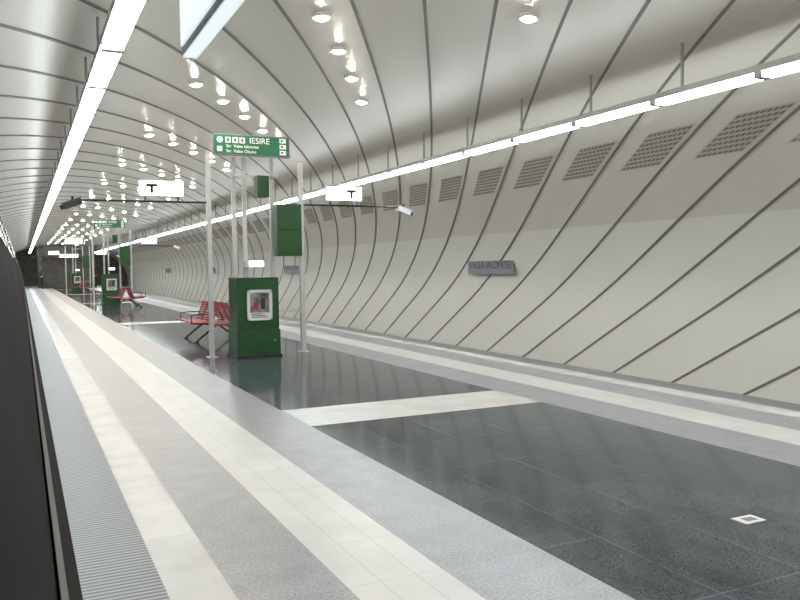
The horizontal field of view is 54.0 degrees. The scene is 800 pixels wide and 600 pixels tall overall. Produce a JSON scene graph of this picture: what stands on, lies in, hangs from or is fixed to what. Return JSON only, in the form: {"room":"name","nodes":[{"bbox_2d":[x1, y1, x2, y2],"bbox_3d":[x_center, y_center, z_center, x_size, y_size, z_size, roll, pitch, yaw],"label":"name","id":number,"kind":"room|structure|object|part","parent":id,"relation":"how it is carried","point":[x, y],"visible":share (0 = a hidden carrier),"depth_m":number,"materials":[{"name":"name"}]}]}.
{"room":"metro station","nodes":[
{"label":"metro station","id":0,"kind":"room"},
{"bbox_2d":[15,247,127,287],"bbox_3d":[-38.898,-3.401,89.974,14.600,5.750,0.001,-2,3,-26],"label":"wall","id":1,"kind":"structure","parent":0,"point":[28,266],"depth_m":88.88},
{"bbox_2d":[0,0,799,262],"bbox_3d":[-15.071,-3.397,40.372,13.162,2.215,110.000,-2,3,-26],"label":"ceiling","id":2,"kind":"structure","parent":0,"point":[591,32],"depth_m":12.43,"materials":[{"name":"white metal"}]},
{"bbox_2d":[55,229,83,243],"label":"recessed light","id":3,"kind":"object","parent":2,"relation":"in","point":[81,229],"depth_m":66.66,"materials":[{"name":"white"}]},
{"bbox_2d":[29,0,146,252],"bbox_3d":[-17.687,-3.677,38.381,0.190,0.673,100.800,-2,3,-26],"label":"lamp","id":4,"kind":"object","parent":2,"relation":"hanging from","point":[122,16],"visible":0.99,"depth_m":8.35,"materials":[{"name":"white plastic"}]},
{"bbox_2d":[143,132,154,136],"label":"recessed light","id":5,"kind":"object","parent":2,"relation":"in","point":[148,134],"depth_m":16.74,"materials":[{"name":"white glass"}]},
{"bbox_2d":[132,231,206,252],"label":"ceiling vent","id":6,"kind":"object","parent":2,"relation":"in","point":[202,237],"depth_m":51.74,"materials":[{"name":"beige metal"}]},
{"bbox_2d":[168,141,177,144],"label":"recessed light","id":7,"kind":"object","parent":2,"relation":"in","point":[169,142],"depth_m":18.24,"materials":[{"name":"white"}]},
{"bbox_2d":[189,150,198,153],"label":"recessed light","id":8,"kind":"object","parent":2,"relation":"in","point":[190,151],"depth_m":19.75,"materials":[{"name":"white"}]},
{"bbox_2d":[188,80,203,86],"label":"recessed light","id":9,"kind":"object","parent":2,"relation":"in","point":[195,83],"depth_m":12.20,"materials":[{"name":"white glass"}]},
{"bbox_2d":[180,0,243,58],"bbox_3d":[-0.846,-1.671,3.559,0.100,0.840,1.250,-2,3,-26],"label":"ceiling light","id":10,"kind":"object","parent":2,"relation":"hanging from","point":[201,21],"visible":1,"depth_m":3.72,"materials":[{"name":"white plastic"}]},
{"bbox_2d":[216,98,229,103],"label":"recessed light","id":11,"kind":"object","parent":2,"relation":"in","point":[219,100],"depth_m":13.71,"materials":[{"name":"white glass"}]},
{"bbox_2d":[238,113,250,118],"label":"recessed light","id":12,"kind":"object","parent":2,"relation":"in","point":[243,115],"depth_m":15.21,"materials":[{"name":"white glass"}]},
{"bbox_2d":[257,128,267,132],"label":"recessed light","id":13,"kind":"object","parent":2,"relation":"in","point":[262,130],"depth_m":16.71,"materials":[{"name":"white glass"}]},
{"bbox_2d":[311,11,331,21],"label":"recessed light","id":14,"kind":"object","parent":2,"relation":"in","point":[321,16],"depth_m":9.18,"materials":[{"name":"white glass"}]},
{"bbox_2d":[330,46,347,53],"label":"recessed light","id":15,"kind":"object","parent":2,"relation":"in","point":[334,49],"depth_m":10.68,"materials":[{"name":"white glass"}]},
{"bbox_2d":[344,74,358,80],"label":"recessed light","id":16,"kind":"object","parent":2,"relation":"in","point":[349,77],"depth_m":12.18,"materials":[{"name":"white glass"}]},
{"bbox_2d":[355,98,368,104],"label":"recessed light","id":17,"kind":"object","parent":2,"relation":"in","point":[361,101],"depth_m":13.69,"materials":[{"name":"white glass"}]},
{"bbox_2d":[359,195,372,214],"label":"ceiling vent","id":18,"kind":"object","parent":2,"relation":"in","point":[366,200],"depth_m":23.23,"materials":[{"name":"beige metal"}]},
{"bbox_2d":[382,189,397,210],"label":"ceiling vent","id":19,"kind":"object","parent":2,"relation":"in","point":[390,198],"depth_m":21.60,"materials":[{"name":"beige metal"}]},
{"bbox_2d":[409,183,426,206],"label":"ceiling vent","id":20,"kind":"object","parent":2,"relation":"in","point":[417,193],"depth_m":20.18,"materials":[{"name":"beige metal"}]},
{"bbox_2d":[95,43,799,252],"bbox_3d":[-11.902,-3.875,41.159,0.190,0.673,100.800,-2,3,-26],"label":"lamp","id":21,"kind":"object","parent":2,"relation":"hanging from","point":[790,64],"visible":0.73,"depth_m":11.11,"materials":[{"name":"white plastic"}]},
{"bbox_2d":[438,175,461,201],"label":"ceiling vent","id":22,"kind":"object","parent":2,"relation":"in","point":[449,189],"depth_m":18.66,"materials":[{"name":"beige metal"}]},
{"bbox_2d":[473,166,503,195],"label":"ceiling vent","id":23,"kind":"object","parent":2,"relation":"in","point":[487,180],"depth_m":17.16,"materials":[{"name":"beige metal"}]},
{"bbox_2d":[518,11,538,22],"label":"recessed light","id":24,"kind":"object","parent":2,"relation":"in","point":[524,16],"depth_m":9.16,"materials":[{"name":"white glass"}]},
{"bbox_2d":[513,155,553,188],"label":"ceiling vent","id":25,"kind":"object","parent":2,"relation":"in","point":[532,172],"depth_m":15.63,"materials":[{"name":"beige metal"}]},
{"bbox_2d":[561,141,615,180],"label":"ceiling vent","id":26,"kind":"object","parent":2,"relation":"in","point":[586,162],"depth_m":14.11,"materials":[{"name":"beige metal"}]},
{"bbox_2d":[619,123,695,171],"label":"ceiling vent","id":27,"kind":"object","parent":2,"relation":"in","point":[655,146],"depth_m":12.59,"materials":[{"name":"beige metal"}]},
{"bbox_2d":[693,101,797,158],"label":"ceiling vent","id":28,"kind":"object","parent":2,"relation":"in","point":[739,132],"depth_m":11.07,"materials":[{"name":"beige metal"}]},
{"bbox_2d":[25,285,799,599],"bbox_3d":[-15.014,0.666,40.545,7.580,1.150,110.000,-2,3,-26],"label":"floor","id":29,"kind":"structure","parent":0,"point":[360,464],"depth_m":6.19,"materials":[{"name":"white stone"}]},
{"bbox_2d":[37,246,96,288],"bbox_3d":[-33.679,-3.488,79.103,5.200,4.400,12.100,-2,3,-26],"label":"enclosure","id":30,"kind":"object","parent":29,"relation":"on","point":[51,268],"visible":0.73,"depth_m":76.77,"materials":[{"name":"grey concrete"}]},
{"bbox_2d":[30,240,118,291],"bbox_3d":[-25.100,-2.661,61.049,6.589,4.040,0.890,-2,3,-26],"label":"stand","id":31,"kind":"object","parent":29,"relation":"on","point":[76,278],"visible":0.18,"depth_m":61.10,"materials":[{"name":"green metal"}]},
{"bbox_3d":[-24.950,-1.572,60.699,0.460,0.550,0.040,-2,3,-26],"label":"poster frame","id":32,"kind":"part","parent":31,"relation":"part of","materials":[{"name":"white paint"}]},
{"bbox_3d":[-25.142,-2.509,61.262,1.920,3.720,0.480,-2,3,-26],"label":"frame","id":33,"kind":"part","parent":31,"relation":"part of","materials":[{"name":"silver metal"}]},
{"bbox_2d":[73,281,92,293],"bbox_3d":[-23.051,-0.935,57.160,1.442,0.865,1.762,-2,3,-26],"label":"bench","id":34,"kind":"object","parent":29,"relation":"on","point":[80,284],"visible":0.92,"depth_m":56.83,"materials":[{"name":"red paint"}]},
{"bbox_2d":[36,220,179,304],"bbox_3d":[-13.911,-1.831,37.816,6.589,4.040,0.890,-2,3,-26],"label":"stand","id":35,"kind":"object","parent":29,"relation":"on","point":[111,283],"visible":0.98,"depth_m":37.65,"materials":[{"name":"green metal"}]},
{"bbox_3d":[-13.761,-0.742,37.466,0.460,0.550,0.040,-2,3,-26],"label":"poster frame","id":36,"kind":"part","parent":35,"relation":"part of","materials":[{"name":"white paint"}]},
{"bbox_3d":[-13.953,-1.679,38.029,1.920,3.720,0.480,-2,3,-26],"label":"frame","id":37,"kind":"part","parent":35,"relation":"part of","materials":[{"name":"silver metal"}]},
{"bbox_2d":[106,287,145,307],"bbox_3d":[-11.947,-0.117,34.219,1.442,0.865,1.762,-2,3,-26],"label":"bench","id":38,"kind":"object","parent":29,"relation":"on","point":[121,292],"visible":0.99,"depth_m":33.85,"materials":[{"name":"red paint"}]},
{"bbox_2d":[176,301,229,342],"bbox_3d":[-4.231,0.465,17.967,1.442,0.865,1.762,-2,3,-26],"label":"bench","id":39,"kind":"object","parent":29,"relation":"on","point":[223,314],"visible":0.65,"depth_m":17.83,"materials":[{"name":"red paint"}]},
{"bbox_2d":[60,133,412,358],"bbox_3d":[-2.679,-0.998,14.493,6.589,4.040,0.890,-2,3,-26],"label":"stand","id":40,"kind":"object","parent":29,"relation":"on","point":[254,331],"visible":1,"depth_m":14.31,"materials":[{"name":"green metal"}]},
{"bbox_3d":[-2.717,-0.674,14.642,0.280,0.120,0.370,-2,3,-26],"label":"lit clock panel","id":41,"kind":"part","parent":40,"relation":"part of","materials":[{"name":"white"}]},
{"bbox_3d":[-2.720,-0.846,14.706,1.920,3.720,0.480,-2,3,-26],"label":"frame","id":42,"kind":"part","parent":40,"relation":"part of","materials":[{"name":"silver metal"}]},
{"bbox_3d":[-2.529,0.091,14.143,0.460,0.550,0.040,-2,3,-26],"label":"poster frame","id":43,"kind":"part","parent":40,"relation":"part of","materials":[{"name":"white paint"}]},
{"bbox_2d":[731,514,765,523],"bbox_3d":[2.165,1.362,4.878,0.170,0.004,0.120,-2,3,-26],"label":"floor sticker","id":44,"kind":"object","parent":29,"relation":"on","point":[747,519],"visible":1,"depth_m":4.87,"materials":[{"name":"white paint"}]},
{"bbox_2d":[123,209,799,403],"bbox_3d":[-8.777,-0.740,43.498,0.719,3.535,110.000,-2,3,-26],"label":"wall","id":45,"kind":"structure","parent":0,"point":[770,236],"depth_m":17.06,"materials":[{"name":"white paint"}]},
{"bbox_2d":[284,265,298,272],"bbox_3d":[-4.881,-1.446,35.688,0.155,0.440,2.200,-2,3,-26],"label":"name sign","id":46,"kind":"object","parent":45,"relation":"attached to","point":[287,269],"visible":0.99,"depth_m":35.58,"materials":[{"name":"grey metal"}]},
{"bbox_2d":[468,260,514,273],"bbox_3d":[2.405,-0.906,20.559,0.155,0.440,2.200,-2,3,-26],"label":"name sign","id":47,"kind":"object","parent":45,"relation":"attached to","point":[505,266],"visible":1,"depth_m":20.44,"materials":[{"name":"grey metal"}]},
{"bbox_3d":[-15.005,1.290,40.571,14.600,0.100,110.000,-2,3,-26],"label":"floor","id":48,"kind":"structure","parent":0,"visible":0},
{"bbox_3d":[-15.007,1.146,40.565,11.940,0.190,110.000,-2,3,-26],"label":"rails","id":49,"kind":"object","parent":48,"relation":"on","visible":0},
{"bbox_2d":[0,215,82,599],"bbox_3d":[-12.570,-0.265,23.476,2.586,4.010,76.400,-2,3,-26],"label":"train","id":50,"kind":"object","parent":49,"relation":"on","point":[38,561],"visible":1,"depth_m":0.87,"materials":[{"name":"black metal"}]},
{"bbox_3d":[-21.284,-0.311,37.490,0.719,3.535,110.000,-2,3,-26],"label":"wall","id":51,"kind":"structure","parent":0,"visible":0},
{"bbox_2d":[0,0,799,394],"bbox_3d":[-15.047,-1.628,40.450,14.620,5.778,109.788,-2,3,-26],"label":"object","id":52,"kind":"structure","parent":51,"relation":"attached to","point":[87,2],"depth_m":14.96,"materials":[{"name":"grey metal"}]}
]}

